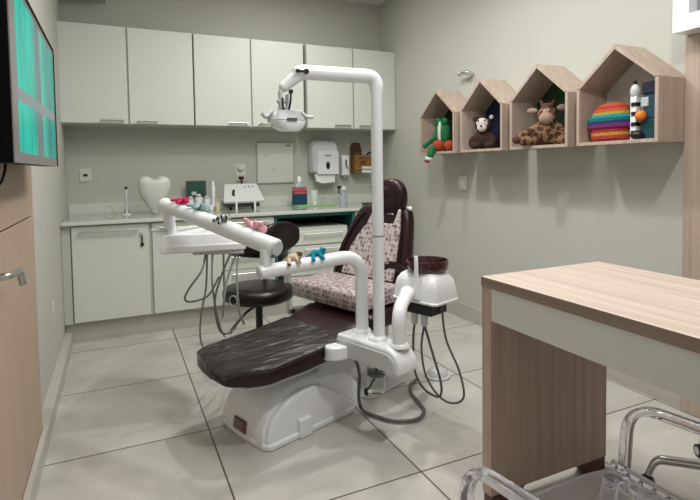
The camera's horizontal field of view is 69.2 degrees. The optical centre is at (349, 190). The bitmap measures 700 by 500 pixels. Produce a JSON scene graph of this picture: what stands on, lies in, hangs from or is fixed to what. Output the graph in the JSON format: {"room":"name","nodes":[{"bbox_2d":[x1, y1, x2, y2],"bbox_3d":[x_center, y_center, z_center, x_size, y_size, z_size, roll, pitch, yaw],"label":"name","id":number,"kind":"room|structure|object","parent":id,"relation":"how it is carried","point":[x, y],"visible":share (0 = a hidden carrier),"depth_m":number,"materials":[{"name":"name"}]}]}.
{"room":"dental clinic","nodes":[
{"label":"dental clinic","id":0,"kind":"room"},
{"bbox_2d":[28,0,67,408],"bbox_3d":[-1.018,-0.271,1.233,0.080,2.900,6.310,-2,3,-25],"label":"wall","id":1,"kind":"structure","parent":0,"point":[49,183],"depth_m":2.99,"materials":[{"name":"grey paint"}]},
{"bbox_2d":[22,332,73,499],"bbox_3d":[-1.291,1.105,2.085,0.050,0.085,3.390,-2,3,-25],"label":"baseboard","id":2,"kind":"structure","parent":1,"relation":"attached to","point":[52,398],"depth_m":2.45,"materials":[{"name":"ceramic"}]},
{"bbox_2d":[60,0,378,214],"bbox_3d":[-1.009,-0.427,4.753,3.090,2.900,0.080,-2,3,-25],"label":"wall","id":3,"kind":"structure","parent":0,"point":[117,158],"depth_m":4.58,"materials":[{"name":"grey paint"}]},
{"bbox_2d":[79,169,91,181],"bbox_3d":[-2.175,-0.129,4.175,0.088,0.107,0.011,-2,3,-25],"label":"outlet","id":4,"kind":"object","parent":3,"relation":"attached to","point":[85,175],"visible":1,"depth_m":4.17,"materials":[{"name":"white plastic"}]},
{"bbox_2d":[84,0,105,2],"bbox_3d":[-2.110,-1.686,3.987,0.330,0.285,0.300,-2,3,-25],"label":"trim","id":5,"kind":"structure","parent":3,"relation":"attached to","point":[102,1],"depth_m":4.14,"materials":[{"name":"grey paint"}]},
{"bbox_2d":[57,21,193,128],"bbox_3d":[-1.798,-0.910,4.125,0.974,0.764,0.364,-2,3,-25],"label":"upper cabinet","id":6,"kind":"object","parent":3,"relation":"attached to","point":[110,76],"visible":0.98,"depth_m":3.98,"materials":[{"name":"grey laminate"}]},
{"bbox_2d":[235,164,245,183],"bbox_3d":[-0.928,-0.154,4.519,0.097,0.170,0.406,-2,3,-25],"label":"outlet","id":7,"kind":"object","parent":3,"relation":"attached to","point":[240,170],"visible":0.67,"depth_m":4.49,"materials":[{"name":"white plastic"}]},
{"bbox_2d":[236,175,245,180],"bbox_3d":[-1.010,-0.121,4.706,0.090,0.056,0.008,-2,3,-25],"label":"socket","id":8,"kind":"object","parent":7,"relation":"attached to","point":[238,177],"depth_m":4.70,"materials":[{"name":"beige plastic"}]},
{"bbox_2d":[190,34,303,130],"bbox_3d":[-0.915,-0.941,4.531,0.959,0.764,0.364,-2,3,-25],"label":"upper cabinet","id":9,"kind":"object","parent":3,"relation":"attached to","point":[235,80],"visible":0.8,"depth_m":4.36,"materials":[{"name":"grey laminate"}]},
{"bbox_2d":[256,142,293,183],"bbox_3d":[-0.711,-0.268,4.840,0.368,0.395,0.021,-2,3,-25],"label":"panel","id":10,"kind":"object","parent":3,"relation":"attached to","point":[274,160],"visible":0.98,"depth_m":4.83,"materials":[{"name":"grey plastic"}]},
{"bbox_2d":[307,140,338,182],"bbox_3d":[-0.262,-0.287,4.978,0.285,0.422,0.144,-2,3,-25],"label":"paper towel dispenser","id":11,"kind":"object","parent":3,"relation":"attached to","point":[323,156],"visible":1,"depth_m":4.92,"materials":[{"name":"grey plastic"}]},
{"bbox_2d":[314,174,334,182],"bbox_3d":[-0.245,-0.121,4.960,0.210,0.092,0.045,-2,3,-25],"label":"paper towel","id":12,"kind":"object","parent":11,"relation":"hanging from","point":[320,178],"depth_m":4.94,"materials":[{"name":"white paper"}]},
{"bbox_2d":[339,155,348,177],"bbox_3d":[-0.060,-0.247,5.103,0.080,0.224,0.092,-2,3,-25],"label":"soap dispenser","id":13,"kind":"object","parent":3,"relation":"attached to","point":[343,159],"visible":0.96,"depth_m":5.07,"materials":[{"name":"white plastic"}]},
{"bbox_2d":[300,44,394,131],"bbox_3d":[-0.034,-0.972,4.937,0.925,0.764,0.364,-2,3,-25],"label":"upper cabinet","id":14,"kind":"object","parent":3,"relation":"attached to","point":[334,106],"visible":0.85,"depth_m":4.78,"materials":[{"name":"grey laminate"}]},
{"bbox_2d":[394,52,395,129],"bbox_3d":[0.379,-0.988,5.149,0.002,0.762,0.325,-2,3,-25],"label":"trim","id":15,"kind":"structure","parent":14,"relation":"attached to","point":[394,52],"depth_m":5.01,"materials":[{"name":"grey laminate"}]},
{"bbox_2d":[350,143,370,172],"bbox_3d":[0.129,-0.338,5.149,0.253,0.305,0.137,-2,3,-25],"label":"box","id":16,"kind":"object","parent":3,"relation":"attached to","point":[359,163],"visible":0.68,"depth_m":5.10,"materials":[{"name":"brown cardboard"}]},
{"bbox_2d":[342,0,386,4],"bbox_3d":[0.288,-1.798,1.834,3.090,0.060,6.410,-2,3,-25],"label":"ceiling","id":17,"kind":"structure","parent":0,"point":[372,2],"depth_m":5.13,"materials":[{"name":"white paint"}]},
{"bbox_2d":[36,311,699,499],"bbox_3d":[0.330,1.159,1.966,3.090,0.060,6.410,-2,3,-25],"label":"floor","id":18,"kind":"structure","parent":0,"point":[137,418],"depth_m":2.29,"materials":[{"name":"tile"}]},
{"bbox_2d":[0,163,41,499],"bbox_3d":[-0.971,-0.077,1.361,0.098,2.500,1.890,-2,3,-25],"label":"door","id":19,"kind":"structure","parent":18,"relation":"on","point":[20,387],"depth_m":1.79,"materials":[{"name":"brown laminate"}]},
{"bbox_2d":[0,0,57,185],"bbox_3d":[-1.069,-0.226,1.649,0.114,0.677,0.984,-2,3,-25],"label":"television","id":20,"kind":"object","parent":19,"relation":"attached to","point":[28,125],"visible":1,"depth_m":1.43,"materials":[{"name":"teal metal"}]},
{"bbox_2d":[70,220,223,323],"bbox_3d":[-1.612,0.568,4.079,1.053,0.697,0.703,-2,3,-25],"label":"base cabinet","id":21,"kind":"object","parent":18,"relation":"on","point":[119,270],"visible":0.89,"depth_m":3.73,"materials":[{"name":"grey laminate"}]},
{"bbox_2d":[61,226,73,324],"bbox_3d":[-2.125,0.586,3.867,0.054,0.699,0.658,-2,3,-25],"label":"trim","id":22,"kind":"structure","parent":21,"relation":"attached to","point":[65,231],"depth_m":3.57,"materials":[{"name":"grey laminate"}]},
{"bbox_2d":[66,302,300,342],"bbox_3d":[-0.767,0.974,4.196,2.768,0.145,0.020,-2,3,-25],"label":"trim","id":23,"kind":"structure","parent":21,"relation":"attached to","point":[126,326],"depth_m":3.87,"materials":[{"name":"ceramic"}]},
{"bbox_2d":[60,193,371,226],"bbox_3d":[-0.887,0.135,4.399,2.775,0.113,0.698,-2,3,-25],"label":"countertop","id":24,"kind":"structure","parent":21,"relation":"on","point":[79,214],"depth_m":4.24,"materials":[{"name":"grey stone"}]},
{"bbox_2d":[105,205,114,215],"bbox_3d":[-1.861,0.152,3.936,0.077,0.085,0.053,-2,3,-25],"label":"ornament","id":25,"kind":"object","parent":24,"relation":"on","point":[108,205],"visible":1,"depth_m":3.94,"materials":[{"name":"white plastic"}]},
{"bbox_2d":[122,186,131,215],"bbox_3d":[-1.759,0.077,3.996,0.072,0.227,0.066,-2,3,-25],"label":"light","id":26,"kind":"object","parent":24,"relation":"on","point":[126,210],"visible":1,"depth_m":3.98,"materials":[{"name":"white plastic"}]},
{"bbox_2d":[137,176,170,213],"bbox_3d":[-1.564,0.033,4.064,0.249,0.302,0.124,-2,3,-25],"label":"sculpture","id":27,"kind":"object","parent":24,"relation":"on","point":[151,191],"visible":0.91,"depth_m":4.02,"materials":[{"name":"white"}]},
{"bbox_2d":[189,196,193,202],"bbox_3d":[-1.333,0.108,4.254,0.056,0.129,0.051,-2,3,-25],"label":"cup holder","id":28,"kind":"object","parent":24,"relation":"on","point":[191,200],"visible":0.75,"depth_m":4.24,"materials":[{"name":"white plastic"}]},
{"bbox_2d":[186,181,205,202],"bbox_3d":[-1.359,0.036,4.484,0.169,0.254,0.050,-2,3,-25],"label":"picture frame","id":29,"kind":"object","parent":24,"relation":"on","point":[193,188],"visible":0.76,"depth_m":4.46,"materials":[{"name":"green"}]},
{"bbox_2d":[187,182,204,195],"bbox_3d":[-1.351,-0.018,4.461,0.149,0.125,0.005,-2,3,-25],"label":"photo","id":30,"kind":"object","parent":29,"relation":"attached to","point":[193,188],"depth_m":4.46,"materials":[{"name":"green plastic"}]},
{"bbox_2d":[195,194,202,210],"bbox_3d":[-1.264,0.098,4.245,0.064,0.148,0.059,-2,3,-25],"label":"cup holder","id":31,"kind":"object","parent":24,"relation":"on","point":[198,199],"visible":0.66,"depth_m":4.22,"materials":[{"name":"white plastic"}]},
{"bbox_2d":[195,197,202,202],"bbox_3d":[-1.264,0.089,4.245,0.064,0.075,0.059,-2,3,-25],"label":"cup","id":32,"kind":"object","parent":31,"relation":"on","point":[197,199],"depth_m":4.22,"materials":[{"name":"white plastic"}]},
{"bbox_2d":[203,196,209,210],"bbox_3d":[-1.216,0.104,4.308,0.056,0.129,0.051,-2,3,-25],"label":"cup holder","id":33,"kind":"object","parent":24,"relation":"on","point":[206,200],"visible":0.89,"depth_m":4.29,"materials":[{"name":"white plastic"}]},
{"bbox_2d":[203,198,209,205],"bbox_3d":[-1.216,0.096,4.308,0.056,0.065,0.051,-2,3,-25],"label":"cup","id":34,"kind":"object","parent":33,"relation":"on","point":[206,200],"depth_m":4.29,"materials":[{"name":"white plastic"}]},
{"bbox_2d":[209,181,214,210],"bbox_3d":[-1.170,0.039,4.347,0.080,0.255,0.092,-2,3,-25],"label":"stand","id":35,"kind":"object","parent":24,"relation":"on","point":[212,207],"visible":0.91,"depth_m":4.33,"materials":[{"name":"white plastic"}]},
{"bbox_2d":[215,202,219,210],"bbox_3d":[-1.120,0.131,4.293,0.044,0.075,0.040,-2,3,-25],"label":"jar","id":36,"kind":"object","parent":24,"relation":"on","point":[217,204],"visible":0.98,"depth_m":4.28,"materials":[{"name":"beige plastic"}]},
{"bbox_2d":[222,183,264,209],"bbox_3d":[-0.961,0.048,4.477,0.357,0.219,0.270,-2,3,-25],"label":"machine","id":37,"kind":"object","parent":24,"relation":"on","point":[235,195],"visible":1,"depth_m":4.42,"materials":[{"name":"grey plastic"}]},
{"bbox_2d":[291,203,335,206],"bbox_3d":[-0.340,0.131,4.744,0.379,0.012,0.201,-2,3,-25],"label":"tray","id":38,"kind":"object","parent":24,"relation":"on","point":[317,204],"visible":1,"depth_m":4.69,"materials":[{"name":"green plastic"}]},
{"bbox_2d":[292,176,306,204],"bbox_3d":[-0.471,-0.004,4.729,0.146,0.263,0.088,-2,3,-25],"label":"mouthwash bottle","id":39,"kind":"object","parent":38,"relation":"on","point":[299,191],"visible":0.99,"depth_m":4.69,"materials":[{"name":"blue plastic"}]},
{"bbox_2d":[311,190,317,203],"bbox_3d":[-0.333,0.058,4.735,0.056,0.132,0.045,0,3,14],"label":"toothpaste tube","id":40,"kind":"object","parent":38,"relation":"on","point":[314,193],"visible":1,"depth_m":4.72,"materials":[{"name":"white plastic"}]},
{"bbox_2d":[320,197,324,203],"bbox_3d":[-0.261,0.091,4.749,0.048,0.062,0.044,-2,3,-25],"label":"glass","id":41,"kind":"object","parent":38,"relation":"on","point":[321,198],"visible":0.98,"depth_m":4.73,"materials":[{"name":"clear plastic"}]},
{"bbox_2d":[337,186,347,204],"bbox_3d":[-0.073,0.039,4.854,0.103,0.178,0.079,-2,3,-25],"label":"spray bottle","id":42,"kind":"object","parent":24,"relation":"on","point":[343,199],"visible":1,"depth_m":4.83,"materials":[{"name":"white plastic"}]},
{"bbox_2d":[223,215,274,304],"bbox_3d":[-0.938,0.544,4.389,0.417,0.697,0.703,-2,3,-25],"label":"base cabinet","id":43,"kind":"object","parent":18,"relation":"on","point":[247,267],"visible":0.25,"depth_m":4.08,"materials":[{"name":"grey laminate"}]},
{"bbox_2d":[222,221,299,333],"bbox_3d":[-0.533,0.652,3.238,0.649,0.863,0.571,-2,3,-25],"label":"stool","id":44,"kind":"object","parent":18,"relation":"on","point":[258,294],"visible":0.62,"depth_m":3.13,"materials":[{"name":"black leather"}]},
{"bbox_2d":[150,65,464,451],"bbox_3d":[-0.261,0.282,2.567,1.431,1.656,1.160,-2,3,-15],"label":"dental chair","id":45,"kind":"object","parent":18,"relation":"on","point":[289,378],"visible":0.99,"depth_m":2.34,"materials":[{"name":"white plastic"}]},
{"bbox_2d":[170,197,188,203],"bbox_3d":[-0.825,0.053,2.491,0.086,0.046,0.090,1,3,30],"label":"plush animal","id":46,"kind":"object","parent":45,"relation":"on","point":[180,200],"visible":0.94,"depth_m":2.47},
{"bbox_2d":[186,203,208,212],"bbox_3d":[-0.724,0.082,2.431,0.094,0.054,0.097,1,3,29],"label":"plush animal","id":47,"kind":"object","parent":45,"relation":"on","point":[199,206],"visible":0.98,"depth_m":2.41},
{"bbox_2d":[150,226,245,347],"bbox_3d":[-0.819,0.575,2.748,0.476,0.800,0.564,-2,3,-25],"label":"tray","id":48,"kind":"object","parent":45,"relation":"on","point":[196,240],"depth_m":2.58,"materials":[{"name":"white plastic"}]},
{"bbox_2d":[212,214,230,224],"bbox_3d":[-0.580,0.126,2.316,0.072,0.047,0.073,1,3,37],"label":"plush animal","id":49,"kind":"object","parent":45,"relation":"on","point":[220,218],"visible":1,"depth_m":2.30},
{"bbox_2d":[243,218,266,233],"bbox_3d":[-0.421,0.175,2.265,0.123,0.114,0.083,1,3,30],"label":"plush animal","id":50,"kind":"object","parent":45,"relation":"on","point":[260,227],"visible":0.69,"depth_m":2.23},
{"bbox_2d":[197,303,369,387],"bbox_3d":[-0.330,0.728,2.452,0.745,0.173,0.473,-3,4,-44],"label":"cushion","id":51,"kind":"object","parent":45,"relation":"on","point":[316,335],"depth_m":2.33,"materials":[{"name":"black leather"}]},
{"bbox_2d":[260,65,312,131],"bbox_3d":[-0.265,-0.382,2.076,0.232,0.278,0.145,-2,3,-25],"label":"lamp","id":52,"kind":"object","parent":45,"relation":"attached to","point":[283,119],"depth_m":2.07,"materials":[{"name":"white plastic"}]},
{"bbox_2d":[282,251,302,265],"bbox_3d":[-0.247,0.292,2.220,0.085,0.054,0.092,-2,3,-25],"label":"plush animal","id":53,"kind":"object","parent":45,"relation":"on","point":[291,257],"visible":0.94,"depth_m":2.21},
{"bbox_2d":[306,247,325,261],"bbox_3d":[-0.147,0.281,2.273,0.085,0.054,0.092,-2,3,-25],"label":"plush animal","id":54,"kind":"object","parent":45,"relation":"on","point":[314,253],"visible":0.91,"depth_m":2.26},
{"bbox_2d":[292,272,395,311],"bbox_3d":[-0.036,0.553,2.849,0.324,0.098,0.558,-3,4,-45],"label":"seat cushion","id":55,"kind":"object","parent":45,"relation":"on","point":[335,289],"visible":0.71,"depth_m":2.75,"materials":[{"name":"fabric"}]},
{"bbox_2d":[314,302,406,330],"bbox_3d":[0.056,0.660,2.821,0.329,0.110,0.476,-3,4,-44],"label":"seat cushion","id":56,"kind":"object","parent":45,"relation":"on","point":[340,319],"depth_m":2.62,"materials":[{"name":"black leather"}]},
{"bbox_2d":[342,209,400,281],"bbox_3d":[0.130,0.297,2.966,0.121,0.392,0.405,-3,4,-45],"label":"cushion","id":57,"kind":"object","parent":45,"relation":"hanging from","point":[362,244],"visible":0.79,"depth_m":2.91,"materials":[{"name":"fabric"}]},
{"bbox_2d":[364,365,384,396],"bbox_3d":[0.120,0.875,2.363,0.089,0.173,0.086,-2,3,-25],"label":"bottle","id":58,"kind":"object","parent":45,"relation":"on","point":[375,377],"depth_m":2.33,"materials":[{"name":"grey plastic"}]},
{"bbox_2d":[406,256,448,273],"bbox_3d":[0.373,0.359,2.440,0.204,0.062,0.198,-2,3,-25],"label":"bowl","id":59,"kind":"object","parent":45,"relation":"on","point":[424,264],"depth_m":2.37,"materials":[{"name":"red"}]},
{"bbox_2d":[278,220,346,312],"bbox_3d":[-0.361,0.662,4.556,0.544,0.727,0.576,-2,3,-25],"label":"drawer unit","id":60,"kind":"object","parent":18,"relation":"on","point":[329,235],"visible":0.17,"depth_m":4.31,"materials":[{"name":"white laminate"}]},
{"bbox_2d":[274,211,353,279],"bbox_3d":[-0.425,0.525,4.647,0.725,0.697,0.662,-2,3,-25],"label":"open bay","id":61,"kind":"object","parent":18,"relation":"on","point":[346,218],"visible":0.14,"depth_m":4.57,"materials":[{"name":"teal"}]},
{"bbox_2d":[424,366,450,380],"bbox_3d":[0.511,1.053,2.965,0.154,0.058,0.154,-2,3,-25],"label":"foot pedal","id":62,"kind":"object","parent":18,"relation":"on","point":[431,373],"visible":0.73,"depth_m":2.92,"materials":[{"name":"grey plastic"}]},
{"bbox_2d":[459,406,699,499],"bbox_3d":[0.592,0.771,0.944,0.534,0.801,0.626,-2,3,-25],"label":"armchair","id":63,"kind":"object","parent":18,"relation":"on","point":[601,484],"visible":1,"depth_m":1.21,"materials":[{"name":"clear plastic"}]},
{"bbox_2d":[481,261,699,499],"bbox_3d":[1.098,0.738,1.170,0.590,0.830,1.712,-2,3,-25],"label":"desk","id":64,"kind":"object","parent":18,"relation":"on","point":[551,336],"visible":0.96,"depth_m":1.78,"materials":[{"name":"brown wood"}]},
{"bbox_2d":[641,439,699,482],"bbox_3d":[1.445,0.703,1.736,0.714,0.840,0.702,-2,3,-25],"label":"swivel chair","id":65,"kind":"object","parent":18,"relation":"on","point":[675,461],"visible":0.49,"depth_m":1.87,"materials":[{"name":"silver metal"}]},
{"bbox_2d":[680,33,699,417],"bbox_3d":[1.814,0.187,2.090,0.029,1.828,0.860,-2,3,-25],"label":"wood panel","id":66,"kind":"object","parent":18,"relation":"on","point":[690,237],"visible":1,"depth_m":2.43,"materials":[{"name":"brown wood"}]},
{"bbox_2d":[379,0,685,309],"bbox_3d":[1.678,-0.365,2.475,0.080,2.900,6.310,-2,3,-25],"label":"wall","id":67,"kind":"structure","parent":0,"point":[517,211],"depth_m":3.45,"materials":[{"name":"grey paint"}]},
{"bbox_2d":[420,90,466,154],"bbox_3d":[0.779,-0.547,4.044,0.227,0.502,0.468,-2,3,-25],"label":"shelf","id":68,"kind":"object","parent":67,"relation":"attached to","point":[443,103],"visible":0.66,"depth_m":4.09,"materials":[{"name":"brown wood"}]},
{"bbox_2d":[423,118,452,162],"bbox_3d":[0.701,-0.400,4.024,0.276,0.354,0.159,0,3,23],"label":"plush toy","id":69,"kind":"object","parent":68,"relation":"in","point":[440,140],"visible":0.96,"depth_m":3.99,"materials":[{"name":"green fabric"}]},
{"bbox_2d":[459,176,466,189],"bbox_3d":[0.904,-0.063,4.066,0.012,0.112,0.101,-2,3,-25],"label":"light switch","id":70,"kind":"object","parent":67,"relation":"attached to","point":[462,179],"visible":1,"depth_m":4.06,"materials":[{"name":"white plastic"}]},
{"bbox_2d":[457,70,474,76],"bbox_3d":[0.896,-0.911,3.940,0.080,0.048,0.131,-2,3,-25],"label":"wall hook","id":71,"kind":"object","parent":67,"relation":"attached to","point":[467,72],"visible":1,"depth_m":3.90,"materials":[{"name":"silver metal"}]},
{"bbox_2d":[460,79,524,152],"bbox_3d":[1.002,-0.529,3.561,0.227,0.502,0.442,-2,3,-25],"label":"shelf","id":72,"kind":"object","parent":67,"relation":"attached to","point":[489,97],"visible":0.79,"depth_m":3.63,"materials":[{"name":"brown wood"}]},
{"bbox_2d":[469,115,497,148],"bbox_3d":[0.947,-0.416,3.609,0.202,0.240,0.154,0,3,20],"label":"plush bear","id":73,"kind":"object","parent":72,"relation":"on","point":[483,138],"visible":0.99,"depth_m":3.57},
{"bbox_2d":[510,64,595,149],"bbox_3d":[1.221,-0.511,3.088,0.227,0.502,0.458,-2,3,-25],"label":"shelf","id":74,"kind":"object","parent":67,"relation":"attached to","point":[546,83],"visible":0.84,"depth_m":3.14,"materials":[{"name":"brown wood"}]},
{"bbox_2d":[512,99,564,145],"bbox_3d":[1.186,-0.414,3.078,0.374,0.276,0.151,1,3,28],"label":"giraffe","id":75,"kind":"object","parent":74,"relation":"on","point":[547,131],"visible":0.87,"depth_m":3.04,"materials":[{"name":"brown fabric"}]},
{"bbox_2d":[447,301,679,407],"bbox_3d":[1.132,0.985,3.652,0.014,0.115,2.490,-2,3,-25],"label":"baseboard","id":76,"kind":"structure","parent":67,"relation":"attached to","point":[473,314],"depth_m":2.81,"materials":[{"name":"ceramic"}]},
{"bbox_2d":[576,44,685,145],"bbox_3d":[1.439,-0.493,2.615,0.227,0.502,0.462,-2,3,-25],"label":"shelf","id":77,"kind":"object","parent":67,"relation":"attached to","point":[611,80],"visible":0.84,"depth_m":2.61,"materials":[{"name":"brown wood"}]},
{"bbox_2d":[588,102,629,141],"bbox_3d":[1.391,-0.364,2.686,0.147,0.206,0.259,-2,3,-25],"label":"cushion","id":78,"kind":"object","parent":77,"relation":"on","point":[609,121],"visible":0.75,"depth_m":2.63,"materials":[{"name":"multicoloured fabric"}]},
{"bbox_2d":[630,80,654,139],"bbox_3d":[1.450,-0.403,2.486,0.098,0.298,0.146,-2,3,-25],"label":"toy","id":79,"kind":"object","parent":77,"relation":"on","point":[646,116],"visible":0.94,"depth_m":2.48,"materials":[{"name":"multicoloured plastic"}]},
{"bbox_2d":[672,0,699,35],"bbox_3d":[1.770,-1.034,1.966,0.133,0.620,0.955,-2,3,-25],"label":"box","id":80,"kind":"object","parent":67,"relation":"attached to","point":[686,13],"visible":0.91,"depth_m":2.33,"materials":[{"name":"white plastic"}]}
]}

